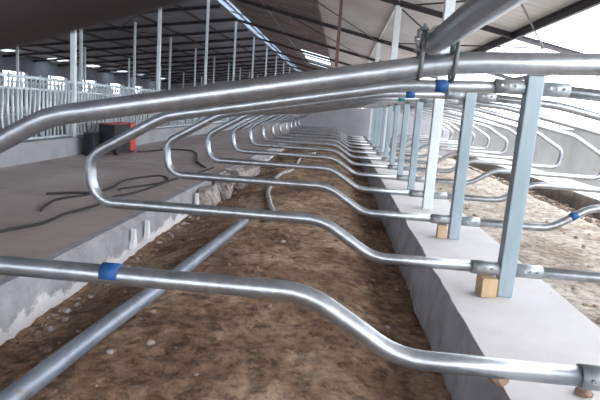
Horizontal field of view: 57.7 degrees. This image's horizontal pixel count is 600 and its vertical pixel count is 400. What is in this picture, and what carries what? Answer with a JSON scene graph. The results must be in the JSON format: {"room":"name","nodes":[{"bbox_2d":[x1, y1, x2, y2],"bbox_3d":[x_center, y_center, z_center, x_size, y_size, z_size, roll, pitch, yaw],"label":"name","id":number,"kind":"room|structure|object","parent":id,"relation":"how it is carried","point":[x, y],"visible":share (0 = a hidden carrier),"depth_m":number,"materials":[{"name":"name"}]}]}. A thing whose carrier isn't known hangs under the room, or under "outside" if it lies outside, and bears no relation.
{"room":"farm building","nodes":[
{"label":"farm building","id":0,"kind":"room"},
{"bbox_2d":[0,54,170,106],"bbox_3d":[-14.822,-5.011,22.166,0.200,2.646,61.000,5,10,4],"label":"wall","id":1,"kind":"structure","parent":0,"point":[28,67],"depth_m":31.18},
{"bbox_2d":[33,44,264,61],"bbox_3d":[-8.096,-7.605,28.238,12.613,1.737,0.060,5,10,4],"label":"beam","id":2,"kind":"structure","parent":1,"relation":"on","point":[257,45],"depth_m":28.18,"materials":[{"name":"metal"}]},
{"bbox_2d":[58,49,271,65],"bbox_3d":[-7.900,-8.027,30.796,12.614,1.747,0.060,5,10,4],"label":"beam","id":3,"kind":"structure","parent":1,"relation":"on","point":[256,51],"depth_m":30.71,"materials":[{"name":"metal"}]},
{"bbox_2d":[83,54,276,68],"bbox_3d":[-7.704,-8.440,33.355,12.613,1.737,0.060,5,10,4],"label":"beam","id":4,"kind":"structure","parent":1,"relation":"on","point":[276,54],"depth_m":33.30,"materials":[{"name":"metal"}]},
{"bbox_2d":[98,58,281,71],"bbox_3d":[-7.508,-8.862,35.913,12.614,1.747,0.060,5,10,4],"label":"trim","id":5,"kind":"structure","parent":1,"relation":"on","point":[280,58],"depth_m":35.88,"materials":[{"name":"metal"}]},
{"bbox_2d":[130,65,288,76],"bbox_3d":[-7.116,-9.697,41.031,12.614,1.747,0.060,5,10,4],"label":"trim","id":6,"kind":"structure","parent":1,"relation":"on","point":[284,65],"depth_m":40.96,"materials":[{"name":"metal"}]},
{"bbox_2d":[140,68,291,78],"bbox_3d":[-6.919,-10.109,43.590,12.613,1.737,0.060,5,10,4],"label":"trim","id":7,"kind":"structure","parent":1,"relation":"on","point":[284,68],"depth_m":43.54,"materials":[{"name":"metal"}]},
{"bbox_2d":[151,70,294,80],"bbox_3d":[-6.723,-10.531,46.148,12.614,1.747,0.060,5,10,4],"label":"trim","id":8,"kind":"structure","parent":1,"relation":"on","point":[292,70],"depth_m":46.10,"materials":[{"name":"metal"}]},
{"bbox_2d":[161,73,288,82],"bbox_3d":[-6.527,-10.944,48.708,12.613,1.737,0.060,5,10,4],"label":"trim","id":9,"kind":"structure","parent":1,"relation":"on","point":[284,73],"depth_m":48.71,"materials":[{"name":"metal"}]},
{"bbox_2d":[0,0,192,51],"bbox_3d":[-0.141,0.155,0.243,2.090,0.973,0.079,5,10,4],"label":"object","id":10,"kind":"object","parent":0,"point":[22,22],"visible":1,"depth_m":0.20,"materials":[{"name":"metal"}]},
{"bbox_2d":[0,106,289,278],"bbox_3d":[-7.393,-3.135,21.902,14.920,0.300,61.000,5,10,4],"label":"floor","id":11,"kind":"structure","parent":0,"point":[23,187],"depth_m":5.62,"materials":[{"name":"concrete"}]},
{"bbox_2d":[0,114,147,127],"bbox_3d":[-6.206,-3.258,21.740,0.160,0.365,60.900,5,10,4],"label":"kerb","id":12,"kind":"object","parent":11,"relation":"on","point":[4,116],"depth_m":12.95,"materials":[{"name":"concrete"}]},
{"bbox_2d":[0,78,45,114],"bbox_3d":[-6.784,-2.530,13.444,0.057,0.848,2.030,5,10,4],"label":"panel","id":13,"kind":"object","parent":12,"relation":"on","point":[33,83],"visible":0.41,"depth_m":13.45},
{"bbox_2d":[79,30,82,124],"bbox_3d":[-6.236,-3.901,15.490,0.075,3.500,0.075,5,10,4],"label":"steel column","id":14,"kind":"structure","parent":11,"relation":"on","point":[81,31],"depth_m":15.45,"materials":[{"name":"metal"}]},
{"bbox_2d":[83,131,100,155],"bbox_3d":[-3.138,-0.849,8.211,0.150,0.350,0.270,5,10,4],"label":"bin","id":15,"kind":"object","parent":11,"relation":"on","point":[91,139],"visible":0.84,"depth_m":8.09,"materials":[{"name":"plastic"}]},
{"bbox_2d":[39,175,168,211],"bbox_3d":[-1.888,-0.111,5.370,0.413,0.020,2.397,6,10,13],"label":"hose","id":16,"kind":"object","parent":11,"relation":"on","point":[167,178],"visible":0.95,"depth_m":5.48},
{"bbox_2d":[0,167,213,232],"bbox_3d":[-1.594,-0.077,5.287,0.130,0.022,5.022,6,10,9],"label":"hose","id":17,"kind":"object","parent":11,"relation":"on","point":[156,185],"visible":0.89,"depth_m":4.23,"materials":[{"name":"rubber"}]},
{"bbox_2d":[98,122,135,154],"bbox_3d":[-2.949,-1.001,8.786,0.300,0.485,0.830,5,10,4],"label":"generator","id":18,"kind":"object","parent":11,"relation":"on","point":[109,130],"visible":0.66,"depth_m":8.47,"materials":[{"name":"black metal"}]},
{"bbox_2d":[132,22,136,121],"bbox_3d":[-5.930,-4.551,19.476,0.075,3.500,0.075,5,10,4],"label":"steel column","id":19,"kind":"structure","parent":11,"relation":"on","point":[135,23],"depth_m":19.36,"materials":[{"name":"metal"}]},
{"bbox_2d":[0,119,272,167],"bbox_3d":[-2.377,-2.941,21.498,0.160,0.365,60.900,5,10,4],"label":"kerb","id":20,"kind":"object","parent":11,"relation":"on","point":[27,151],"visible":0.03,"depth_m":7.61,"materials":[{"name":"concrete"}]},
{"bbox_2d":[0,71,73,139],"bbox_3d":[-3.426,-1.209,7.051,0.057,0.848,2.030,5,10,4],"label":"panel","id":21,"kind":"object","parent":20,"relation":"on","point":[8,75],"visible":0.61,"depth_m":7.02,"materials":[{"name":"metal"}]},
{"bbox_2d":[70,32,76,136],"bbox_3d":[-3.259,-2.713,7.835,0.070,3.596,0.070,5,10,4],"label":"steel column","id":22,"kind":"structure","parent":20,"relation":"on","point":[73,36],"depth_m":7.94,"materials":[{"name":"metal"}]},
{"bbox_2d":[77,81,127,135],"bbox_3d":[-3.272,-1.538,9.069,0.057,0.848,2.030,5,10,4],"label":"panel","id":23,"kind":"object","parent":20,"relation":"on","point":[124,119],"visible":0.29,"depth_m":8.78,"materials":[{"name":"metal"}]},
{"bbox_2d":[127,85,162,127],"bbox_3d":[-3.117,-1.867,11.086,0.057,0.848,2.030,5,10,4],"label":"panel","id":24,"kind":"object","parent":20,"relation":"on","point":[139,90],"visible":0.38,"depth_m":10.70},
{"bbox_2d":[162,89,187,127],"bbox_3d":[-2.962,-2.196,13.104,0.057,0.848,2.030,5,10,4],"label":"panel","id":25,"kind":"object","parent":20,"relation":"on","point":[180,122],"visible":0.27,"depth_m":13.15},
{"bbox_2d":[156,9,161,114],"bbox_3d":[-3.110,-3.280,11.998,0.070,3.881,0.070,5,10,4],"label":"steel column","id":26,"kind":"structure","parent":11,"relation":"on","point":[159,31],"depth_m":11.96,"materials":[{"name":"metal"}]},
{"bbox_2d":[168,37,171,89],"bbox_3d":[-5.625,-5.202,23.462,0.075,3.500,0.075,5,10,4],"label":"steel column","id":27,"kind":"structure","parent":11,"relation":"on","point":[170,45],"depth_m":23.31,"materials":[{"name":"metal"}]},
{"bbox_2d":[204,0,209,84],"bbox_3d":[-2.793,-3.955,16.132,0.070,3.881,0.070,5,10,4],"label":"steel column","id":28,"kind":"structure","parent":11,"relation":"on","point":[208,1],"depth_m":15.99,"materials":[{"name":"metal"}]},
{"bbox_2d":[232,21,236,80],"bbox_3d":[-2.476,-4.629,20.265,0.070,3.881,0.070,5,10,4],"label":"steel column","id":29,"kind":"structure","parent":11,"relation":"on","point":[235,34],"depth_m":20.09,"materials":[{"name":"metal"}]},
{"bbox_2d":[10,0,296,81],"bbox_3d":[-7.843,-6.646,21.465,11.100,1.487,61.200,5,10,4],"label":"ceiling","id":30,"kind":"structure","parent":0,"point":[223,12],"depth_m":25.06,"materials":[{"name":"metal"}]},
{"bbox_2d":[3,37,256,56],"bbox_3d":[-8.293,-7.193,25.678,12.614,1.747,0.060,5,10,4],"label":"beam","id":31,"kind":"structure","parent":30,"relation":"attached to","point":[248,38],"depth_m":25.64,"materials":[{"name":"metal"}]},
{"bbox_2d":[19,29,247,47],"bbox_3d":[-8.489,-6.770,23.120,12.613,1.737,0.060,5,10,4],"label":"beam","id":32,"kind":"structure","parent":30,"relation":"attached to","point":[238,30],"depth_m":22.98,"materials":[{"name":"metal"}]},
{"bbox_2d":[77,18,235,32],"bbox_3d":[-8.685,-6.358,20.561,12.614,1.747,0.060,5,10,4],"label":"beam","id":33,"kind":"structure","parent":30,"relation":"attached to","point":[226,19],"depth_m":20.25,"materials":[{"name":"metal"}]},
{"bbox_2d":[145,4,220,13],"bbox_3d":[-8.881,-5.936,18.003,12.613,1.737,0.060,5,10,4],"label":"beam","id":34,"kind":"structure","parent":30,"relation":"attached to","point":[211,6],"depth_m":17.55,"materials":[{"name":"metal"}]},
{"bbox_2d":[114,62,285,74],"bbox_3d":[-7.311,-9.274,38.473,12.613,1.737,0.060,5,10,4],"label":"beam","id":35,"kind":"structure","parent":30,"relation":"attached to","point":[280,62],"depth_m":38.45,"materials":[{"name":"metal"}]},
{"bbox_2d":[0,144,451,399],"bbox_3d":[0.043,-0.249,8.110,2.120,0.195,17.050,5,10,4],"label":"floor","id":36,"kind":"structure","parent":0,"point":[291,337],"depth_m":2.65,"materials":[{"name":"brown soil"}]},
{"bbox_2d":[0,219,248,399],"bbox_3d":[-0.747,0.458,2.874,0.098,0.076,3.614,6,10,8],"label":"pipe","id":37,"kind":"object","parent":36,"relation":"on","point":[42,374],"visible":0.8,"depth_m":2.19,"materials":[{"name":"metal"}]},
{"bbox_2d":[0,139,289,344],"bbox_3d":[-0.958,-0.340,8.528,0.141,0.454,16.150,5,10,4],"label":"curb","id":38,"kind":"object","parent":36,"relation":"on","point":[23,300],"depth_m":3.33,"materials":[{"name":"concrete"}]},
{"bbox_2d":[129,228,137,248],"bbox_3d":[-1.234,0.281,4.032,0.030,0.145,0.100,5,10,4],"label":"lime splash","id":39,"kind":"object","parent":38,"relation":"attached to","point":[133,241],"visible":1,"depth_m":4.01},
{"bbox_2d":[29,166,265,331],"bbox_3d":[-0.961,0.008,6.551,0.168,0.078,7.925,5,10,4],"label":"rubble","id":40,"kind":"object","parent":36,"relation":"on","point":[65,310],"visible":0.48,"depth_m":3.01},
{"bbox_2d":[198,184,220,205],"bbox_3d":[-1.016,-0.049,6.051,0.262,0.273,0.469,5,10,4],"label":"lump","id":41,"kind":"object","parent":36,"relation":"on","point":[208,195],"visible":0.91,"depth_m":5.87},
{"bbox_2d":[213,172,234,199],"bbox_3d":[-0.977,-0.178,6.861,0.319,0.329,0.585,5,10,4],"label":"lump","id":42,"kind":"object","parent":36,"relation":"on","point":[225,189],"visible":0.38,"depth_m":6.66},
{"bbox_2d":[223,166,254,189],"bbox_3d":[-0.886,-0.319,7.745,0.310,0.321,0.657,7,10,14],"label":"lump","id":43,"kind":"object","parent":36,"relation":"on","point":[239,170],"visible":0.58,"depth_m":7.61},
{"bbox_2d":[266,152,315,222],"bbox_3d":[-0.094,-0.484,8.972,0.371,0.090,8.210,5,10,4],"label":"pipe","id":44,"kind":"object","parent":36,"relation":"on","point":[268,196],"visible":0.54,"depth_m":6.52,"materials":[{"name":"grey plastic"}]},
{"bbox_2d":[171,79,368,108],"bbox_3d":[-1.964,-9.824,51.488,20.900,4.215,0.200,5,10,4],"label":"wall","id":45,"kind":"structure","parent":0,"point":[179,85],"depth_m":51.83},
{"bbox_2d":[1,51,176,82],"bbox_3d":[-13.928,-6.299,21.887,0.050,0.075,61.000,5,10,4],"label":"trim","id":46,"kind":"structure","parent":45,"relation":"attached to","point":[3,51],"depth_m":30.57,"materials":[{"name":"metal"}]},
{"bbox_2d":[14,48,189,81],"bbox_3d":[-12.723,-6.353,21.786,0.050,0.075,61.000,5,10,4],"label":"trim","id":47,"kind":"structure","parent":45,"relation":"attached to","point":[14,48],"depth_m":29.70,"materials":[{"name":"metal"}]},
{"bbox_2d":[29,44,200,80],"bbox_3d":[-11.619,-6.403,21.693,0.050,0.075,61.000,5,10,4],"label":"trim","id":48,"kind":"structure","parent":45,"relation":"attached to","point":[29,44],"depth_m":30.50,"materials":[{"name":"metal"}]},
{"bbox_2d":[51,38,217,79],"bbox_3d":[-10.013,-6.476,21.558,0.050,0.075,61.000,5,10,4],"label":"trim","id":49,"kind":"structure","parent":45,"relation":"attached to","point":[51,38],"depth_m":27.56,"materials":[{"name":"metal"}]},
{"bbox_2d":[83,32,235,78],"bbox_3d":[-8.407,-6.548,21.423,0.050,0.075,61.000,5,10,4],"label":"beam","id":50,"kind":"structure","parent":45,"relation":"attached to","point":[85,33],"depth_m":25.37,"materials":[{"name":"metal"}]},
{"bbox_2d":[106,23,250,77],"bbox_3d":[-6.801,-6.621,21.288,0.050,0.075,61.000,5,10,4],"label":"beam","id":51,"kind":"structure","parent":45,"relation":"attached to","point":[109,24],"depth_m":24.55,"materials":[{"name":"metal"}]},
{"bbox_2d":[137,15,264,74],"bbox_3d":[-5.194,-6.693,21.153,0.050,0.075,61.000,5,10,4],"label":"beam","id":52,"kind":"structure","parent":45,"relation":"attached to","point":[142,16],"depth_m":22.63,"materials":[{"name":"metal"}]},
{"bbox_2d":[175,5,282,73],"bbox_3d":[-3.588,-6.766,21.018,0.050,0.075,61.000,5,10,4],"label":"beam","id":53,"kind":"structure","parent":45,"relation":"attached to","point":[177,6],"depth_m":22.24,"materials":[{"name":"metal"}]},
{"bbox_2d":[223,0,299,71],"bbox_3d":[-1.891,-6.715,20.896,0.035,0.050,61.000,5,10,4],"label":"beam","id":54,"kind":"structure","parent":45,"relation":"attached to","point":[225,1],"depth_m":21.17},
{"bbox_2d":[366,0,400,62],"bbox_3d":[2.614,-5.362,20.771,0.035,0.050,61.000,5,10,4],"label":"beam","id":55,"kind":"structure","parent":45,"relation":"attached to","point":[393,10],"depth_m":12.73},
{"bbox_2d":[229,0,328,56],"bbox_3d":[-1.348,-4.202,7.953,2.880,0.663,34.800,5,10,4],"label":"ceiling","id":56,"kind":"structure","parent":0,"point":[306,8],"depth_m":17.53,"materials":[{"name":"metal"}]},
{"bbox_2d":[270,40,309,63],"bbox_3d":[-0.419,-7.843,29.033,1.480,0.362,8.000,5,10,4],"label":"ceiling","id":57,"kind":"structure","parent":0,"point":[282,49],"depth_m":28.43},
{"bbox_2d":[287,57,326,71],"bbox_3d":[1.263,-9.756,42.005,2.880,0.663,18.400,5,10,4],"label":"ceiling","id":58,"kind":"structure","parent":0,"point":[290,59],"depth_m":35.02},
{"bbox_2d":[289,108,449,156],"bbox_3d":[2.057,-2.002,16.373,4.720,1.450,0.180,5,10,4],"label":"wall","id":59,"kind":"structure","parent":0,"point":[351,121],"depth_m":16.27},
{"bbox_2d":[318,0,578,67],"bbox_3d":[2.176,-3.877,11.800,3.700,0.840,42.800,5,10,4],"label":"ceiling","id":60,"kind":"structure","parent":0,"point":[370,16],"depth_m":12.05,"materials":[{"name":"metal"}]},
{"bbox_2d":[362,143,599,399],"bbox_3d":[2.577,-0.136,7.935,2.960,0.348,17.050,5,10,4],"label":"floor","id":61,"kind":"structure","parent":0,"point":[538,324],"depth_m":2.93,"materials":[{"name":"concrete"}]},
{"bbox_2d":[370,108,375,140],"bbox_3d":[1.929,-1.977,14.375,0.072,1.045,0.072,5,10,4],"label":"post","id":62,"kind":"object","parent":61,"relation":"on","point":[374,109],"visible":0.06,"depth_m":14.34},
{"bbox_2d":[294,107,369,140],"bbox_3d":[0.870,-2.101,14.430,2.062,0.926,0.079,5,10,4],"label":"divider","id":63,"kind":"object","parent":62,"relation":"attached to","point":[296,127],"visible":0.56,"depth_m":14.46,"materials":[{"name":"metal"}]},
{"bbox_2d":[390,110,452,142],"bbox_3d":[2.992,-1.925,14.296,2.062,0.926,0.079,5,10,4],"label":"divider","id":64,"kind":"object","parent":62,"relation":"attached to","point":[443,124],"visible":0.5,"depth_m":14.25,"materials":[{"name":"metal"}]},
{"bbox_2d":[368,42,380,138],"bbox_3d":[2.049,-2.937,15.012,0.110,2.740,0.110,5,10,4],"label":"steel column","id":65,"kind":"structure","parent":61,"relation":"on","point":[378,47],"depth_m":14.82,"materials":[{"name":"metal"}]},
{"bbox_2d":[235,0,513,78],"bbox_3d":[1.621,-4.491,14.791,8.920,2.006,0.060,5,10,4],"label":"beam","id":66,"kind":"structure","parent":65,"relation":"on","point":[255,4],"depth_m":14.80,"materials":[{"name":"metal"}]},
{"bbox_2d":[380,42,542,48],"bbox_3d":[3.223,-3.475,12.192,0.028,0.587,5.816,0,10,-23],"label":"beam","id":67,"kind":"structure","parent":65,"relation":"attached to","point":[380,42],"depth_m":10.78,"materials":[{"name":"metal"}]},
{"bbox_2d":[373,108,378,143],"bbox_3d":[1.839,-1.784,13.194,0.072,1.045,0.072,5,10,4],"label":"post","id":68,"kind":"object","parent":61,"relation":"on","point":[377,109],"visible":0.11,"depth_m":13.16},
{"bbox_2d":[290,107,373,143],"bbox_3d":[0.780,-1.908,13.248,2.062,0.926,0.079,5,10,4],"label":"divider","id":69,"kind":"object","parent":68,"relation":"attached to","point":[291,127],"visible":0.68,"depth_m":13.28,"materials":[{"name":"metal"}]},
{"bbox_2d":[379,109,459,145],"bbox_3d":[2.902,-1.732,13.114,2.062,0.926,0.079,5,10,4],"label":"divider","id":70,"kind":"object","parent":68,"relation":"attached to","point":[449,123],"visible":0.23,"depth_m":13.09,"materials":[{"name":"metal"}]},
{"bbox_2d":[376,107,382,151],"bbox_3d":[1.748,-1.591,12.013,0.072,1.045,0.072,5,10,4],"label":"post","id":71,"kind":"object","parent":61,"relation":"on","point":[380,108],"visible":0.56,"depth_m":11.98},
{"bbox_2d":[285,107,379,146],"bbox_3d":[0.689,-1.715,12.068,2.062,0.926,0.079,5,10,4],"label":"divider","id":72,"kind":"object","parent":71,"relation":"attached to","point":[286,121],"visible":0.67,"depth_m":12.10,"materials":[{"name":"metal"}]},
{"bbox_2d":[379,108,474,148],"bbox_3d":[2.811,-1.539,11.934,2.062,0.926,0.079,5,10,4],"label":"divider","id":73,"kind":"object","parent":71,"relation":"attached to","point":[453,122],"visible":0.44,"depth_m":11.92,"materials":[{"name":"metal"}]},
{"bbox_2d":[379,107,385,155],"bbox_3d":[1.657,-1.399,10.832,0.072,1.045,0.072,5,10,4],"label":"post","id":74,"kind":"object","parent":61,"relation":"on","point":[384,108],"visible":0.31,"depth_m":10.80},
{"bbox_2d":[278,106,383,150],"bbox_3d":[0.599,-1.523,10.887,2.062,0.926,0.079,5,10,4],"label":"divider","id":75,"kind":"object","parent":74,"relation":"attached to","point":[291,116],"visible":0.77,"depth_m":10.91,"materials":[{"name":"metal"}]},
{"bbox_2d":[389,107,489,152],"bbox_3d":[2.721,-1.347,10.753,2.062,0.926,0.079,5,10,4],"label":"divider","id":76,"kind":"object","parent":74,"relation":"attached to","point":[425,112],"visible":0.55,"depth_m":10.72,"materials":[{"name":"metal"}]},
{"bbox_2d":[384,106,392,157],"bbox_3d":[1.567,-1.206,9.651,0.072,1.045,0.072,5,10,4],"label":"post","id":77,"kind":"object","parent":61,"relation":"on","point":[390,109],"visible":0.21,"depth_m":9.62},
{"bbox_2d":[271,105,388,155],"bbox_3d":[0.508,-1.330,9.706,2.062,0.926,0.079,5,10,4],"label":"divider","id":78,"kind":"object","parent":77,"relation":"attached to","point":[289,115],"visible":0.77,"depth_m":9.73,"materials":[{"name":"metal"}]},
{"bbox_2d":[388,106,507,157],"bbox_3d":[2.630,-1.154,9.572,2.062,0.926,0.079,5,10,4],"label":"divider","id":79,"kind":"object","parent":77,"relation":"attached to","point":[430,111],"visible":0.66,"depth_m":9.53,"materials":[{"name":"metal"}]},
{"bbox_2d":[381,5,401,156],"bbox_3d":[1.657,-2.102,9.894,0.110,2.740,0.110,5,10,4],"label":"steel column","id":80,"kind":"structure","parent":61,"relation":"on","point":[397,17],"depth_m":9.72,"materials":[{"name":"metal"}]},
{"bbox_2d":[379,0,581,52],"bbox_3d":[1.229,-3.656,9.674,8.920,2.006,0.060,5,10,4],"label":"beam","id":81,"kind":"structure","parent":80,"relation":"on","point":[435,13],"depth_m":9.60,"materials":[{"name":"metal"}]},
{"bbox_2d":[335,0,342,66],"bbox_3d":[0.711,-3.138,9.798,0.060,1.435,0.060,5,10,4],"label":"pipe","id":82,"kind":"object","parent":81,"relation":"hanging from","point":[341,1],"visible":1,"depth_m":9.79,"materials":[{"name":"red metal"}]},
{"bbox_2d":[389,105,399,164],"bbox_3d":[1.476,-1.014,8.470,0.072,1.045,0.072,5,10,4],"label":"post","id":83,"kind":"object","parent":61,"relation":"on","point":[397,107],"visible":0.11,"depth_m":8.44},
{"bbox_2d":[261,104,395,161],"bbox_3d":[0.418,-1.137,8.525,2.062,0.926,0.079,5,10,4],"label":"divider","id":84,"kind":"object","parent":83,"relation":"attached to","point":[341,149],"visible":0.8,"depth_m":8.55,"materials":[{"name":"metal"}]},
{"bbox_2d":[395,105,515,163],"bbox_3d":[2.539,-0.961,8.391,2.062,0.926,0.079,5,10,4],"label":"divider","id":85,"kind":"object","parent":83,"relation":"attached to","point":[508,129],"visible":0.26,"depth_m":8.38,"materials":[{"name":"metal"}]},
{"bbox_2d":[397,104,409,174],"bbox_3d":[1.386,-0.821,7.289,0.072,1.045,0.072,5,10,4],"label":"post","id":86,"kind":"object","parent":61,"relation":"on","point":[406,106],"visible":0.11,"depth_m":7.26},
{"bbox_2d":[248,103,403,169],"bbox_3d":[0.327,-0.945,7.344,2.062,0.926,0.079,5,10,4],"label":"divider","id":87,"kind":"object","parent":86,"relation":"attached to","point":[392,167],"visible":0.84,"depth_m":7.37,"materials":[{"name":"metal"}]},
{"bbox_2d":[403,104,563,172],"bbox_3d":[2.449,-0.769,7.210,2.062,0.926,0.079,5,10,4],"label":"divider","id":88,"kind":"object","parent":86,"relation":"attached to","point":[560,158],"visible":0.77,"depth_m":7.17,"materials":[{"name":"metal"}]},
{"bbox_2d":[407,102,422,189],"bbox_3d":[1.295,-0.628,6.108,0.072,1.045,0.072,5,10,4],"label":"post","id":89,"kind":"object","parent":61,"relation":"on","point":[419,106],"visible":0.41,"depth_m":6.08,"materials":[{"name":"metal"}]},
{"bbox_2d":[231,101,416,180],"bbox_3d":[0.237,-0.752,6.163,2.062,0.926,0.079,5,10,4],"label":"divider","id":90,"kind":"object","parent":89,"relation":"attached to","point":[256,118],"visible":0.8,"depth_m":6.19,"materials":[{"name":"metal"}]},
{"bbox_2d":[415,102,599,184],"bbox_3d":[2.358,-0.576,6.029,2.062,0.926,0.079,5,10,4],"label":"divider","id":91,"kind":"object","parent":89,"relation":"attached to","point":[577,138],"visible":0.7,"depth_m":6.00,"materials":[{"name":"metal"}]},
{"bbox_2d":[356,145,510,399],"bbox_3d":[1.092,-0.228,8.069,0.094,0.418,16.920,5,10,4],"label":"concrete curb","id":92,"kind":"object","parent":61,"relation":"attached to","point":[445,329],"depth_m":2.73,"materials":[{"name":"concrete"}]},
{"bbox_2d":[422,0,455,208],"bbox_3d":[1.265,-1.269,4.787,0.085,2.740,0.085,5,10,4],"label":"steel column","id":93,"kind":"structure","parent":61,"relation":"on","point":[449,5],"depth_m":4.87,"materials":[{"name":"metal"}]},
{"bbox_2d":[205,98,434,197],"bbox_3d":[0.146,-0.560,4.982,2.062,0.926,0.079,5,10,4],"label":"divider","id":94,"kind":"object","parent":93,"relation":"attached to","point":[412,193],"visible":0.85,"depth_m":5.01,"materials":[{"name":"metal"}]},
{"bbox_2d":[433,99,599,202],"bbox_3d":[2.268,-0.384,4.848,2.062,0.926,0.079,5,10,4],"label":"divider","id":95,"kind":"object","parent":93,"relation":"attached to","point":[437,195],"visible":0.77,"depth_m":4.85,"materials":[{"name":"metal"}]},
{"bbox_2d":[436,224,446,238],"bbox_3d":[0.996,0.219,3.831,0.060,0.092,0.080,5,10,6],"label":"wooden block","id":96,"kind":"object","parent":61,"relation":"on","point":[441,230],"visible":0.88,"depth_m":3.79,"materials":[{"name":"brown wood"}]},
{"bbox_2d":[447,92,476,239],"bbox_3d":[1.114,-0.243,3.746,0.072,1.045,0.072,5,10,4],"label":"post","id":97,"kind":"object","parent":61,"relation":"on","point":[468,108],"visible":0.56,"depth_m":3.72,"materials":[{"name":"metal"}]},
{"bbox_2d":[163,91,465,224],"bbox_3d":[0.056,-0.367,3.801,2.062,0.926,0.079,5,10,4],"label":"divider","id":98,"kind":"object","parent":97,"relation":"attached to","point":[433,218],"visible":0.91,"depth_m":3.82,"materials":[{"name":"metal"}]},
{"bbox_2d":[461,93,599,230],"bbox_3d":[2.177,-0.191,3.667,2.062,0.926,0.079,5,10,4],"label":"divider","id":99,"kind":"object","parent":97,"relation":"attached to","point":[483,97],"visible":0.93,"depth_m":3.71,"materials":[{"name":"metal"}]},
{"bbox_2d":[475,274,497,297],"bbox_3d":[0.901,0.414,2.630,0.075,0.092,0.085,4,10,-3],"label":"wooden block","id":100,"kind":"object","parent":61,"relation":"on","point":[486,286],"visible":0.85,"depth_m":2.59,"materials":[{"name":"brown wood"}]},
{"bbox_2d":[488,378,508,386],"bbox_3d":[0.641,0.577,1.763,0.068,0.048,0.073,5,10,4],"label":"clod","id":101,"kind":"object","parent":61,"relation":"on","point":[498,382],"visible":0.49,"depth_m":1.74,"materials":[{"name":"soil"}]},
{"bbox_2d":[496,75,544,297],"bbox_3d":[1.028,-0.050,2.565,0.072,1.045,0.072,5,10,4],"label":"post","id":102,"kind":"object","parent":61,"relation":"on","point":[531,100],"visible":0.89,"depth_m":2.53,"materials":[{"name":"metal"}]},
{"bbox_2d":[85,79,525,275],"bbox_3d":[-0.035,-0.174,2.620,2.062,0.926,0.079,5,10,4],"label":"divider","id":103,"kind":"object","parent":102,"relation":"attached to","point":[500,86],"visible":0.98,"depth_m":2.63,"materials":[{"name":"metal"}]},
{"bbox_2d":[515,82,599,282],"bbox_3d":[2.087,0.002,2.486,2.062,0.926,0.079,5,10,4],"label":"divider","id":104,"kind":"object","parent":102,"relation":"attached to","point":[551,89],"visible":0.91,"depth_m":2.58,"materials":[{"name":"metal"}]},
{"bbox_2d":[468,167,599,226],"bbox_3d":[3.558,0.000,7.864,0.890,0.278,9.069,5,10,4],"label":"lump","id":105,"kind":"object","parent":61,"relation":"on","point":[542,198],"visible":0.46,"depth_m":7.75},
{"bbox_2d":[574,387,593,397],"bbox_3d":[0.895,0.608,1.716,0.055,0.034,0.052,5,10,4],"label":"clod","id":106,"kind":"object","parent":61,"relation":"on","point":[582,393],"visible":0.75,"depth_m":1.70,"materials":[{"name":"soil"}]},
{"bbox_3d":[0.933,0.142,1.384,0.072,1.045,0.072,5,10,4],"label":"post","id":107,"kind":"object","parent":61,"relation":"on","visible":0},
{"bbox_2d":[0,52,599,390],"bbox_3d":[-0.105,-0.002,1.434,2.024,0.881,0.079,5,10,4],"label":"divider","id":108,"kind":"object","parent":107,"relation":"attached to","point":[582,376],"visible":0.98,"depth_m":1.43,"materials":[{"name":"metal"}]},
{"bbox_2d":[413,0,526,82],"bbox_3d":[0.215,-0.097,-0.276,0.118,0.138,3.500,5,10,4],"label":"rail","id":109,"kind":"object","parent":108,"relation":"attached to","point":[472,15],"visible":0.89,"depth_m":1.07,"materials":[{"name":"metal"}]},
{"bbox_3d":[2.020,-2.169,15.556,0.072,1.045,0.072,5,10,4],"label":"post","id":110,"kind":"object","parent":61,"relation":"on","visible":0},
{"bbox_2d":[298,108,370,137],"bbox_3d":[0.961,-2.293,15.610,2.062,0.926,0.079,5,10,4],"label":"divider","id":111,"kind":"object","parent":110,"relation":"attached to","point":[299,125],"visible":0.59,"depth_m":15.64,"materials":[{"name":"metal"}]},
{"bbox_2d":[447,147,599,199],"bbox_3d":[5.401,-1.974,21.110,0.740,0.500,61.000,5,10,4],"label":"floor","id":112,"kind":"structure","parent":0,"point":[546,179],"depth_m":9.49,"materials":[{"name":"concrete"}]},
{"bbox_2d":[454,156,599,219],"bbox_3d":[4.047,-0.031,8.545,0.074,0.352,16.440,5,10,4],"label":"trim","id":113,"kind":"structure","parent":112,"relation":"attached to","point":[575,200],"depth_m":8.49,"materials":[{"name":"concrete"}]},
{"bbox_2d":[448,123,599,186],"bbox_3d":[5.911,-2.526,20.981,0.200,1.100,61.000,5,10,4],"label":"wall","id":114,"kind":"structure","parent":0,"point":[577,159],"depth_m":10.65,"materials":[{"name":"concrete"}]},
{"bbox_3d":[3.504,-4.394,33.918,5.040,0.240,35.300,5,10,4],"label":"floor","id":115,"kind":"structure","parent":0,"visible":0},
{"bbox_3d":[2.438,-3.723,20.138,0.120,2.840,0.120,5,10,4],"label":"steel column","id":116,"kind":"structure","parent":115,"relation":"on","visible":0},
{"bbox_2d":[236,18,435,78],"bbox_3d":[2.014,-5.326,19.909,8.920,2.006,0.060,5,10,4],"label":"beam","id":117,"kind":"structure","parent":116,"relation":"on","point":[237,20],"depth_m":19.95,"materials":[{"name":"metal"}]},
{"bbox_3d":[2.830,-4.557,25.255,0.120,2.840,0.120,5,10,4],"label":"steel column","id":118,"kind":"structure","parent":115,"relation":"on","visible":0},
{"bbox_2d":[258,37,350,65],"bbox_3d":[2.406,-6.161,25.026,8.920,2.006,0.060,5,10,4],"label":"trim","id":119,"kind":"structure","parent":118,"relation":"on","point":[261,39],"depth_m":25.07,"materials":[{"name":"metal"}]},
{"bbox_2d":[411,0,599,79],"bbox_3d":[4.618,-4.710,20.724,0.060,0.140,61.000,5,10,4],"label":"beam","id":120,"kind":"structure","parent":119,"relation":"attached to","point":[580,6],"depth_m":8.00,"materials":[{"name":"metal"}]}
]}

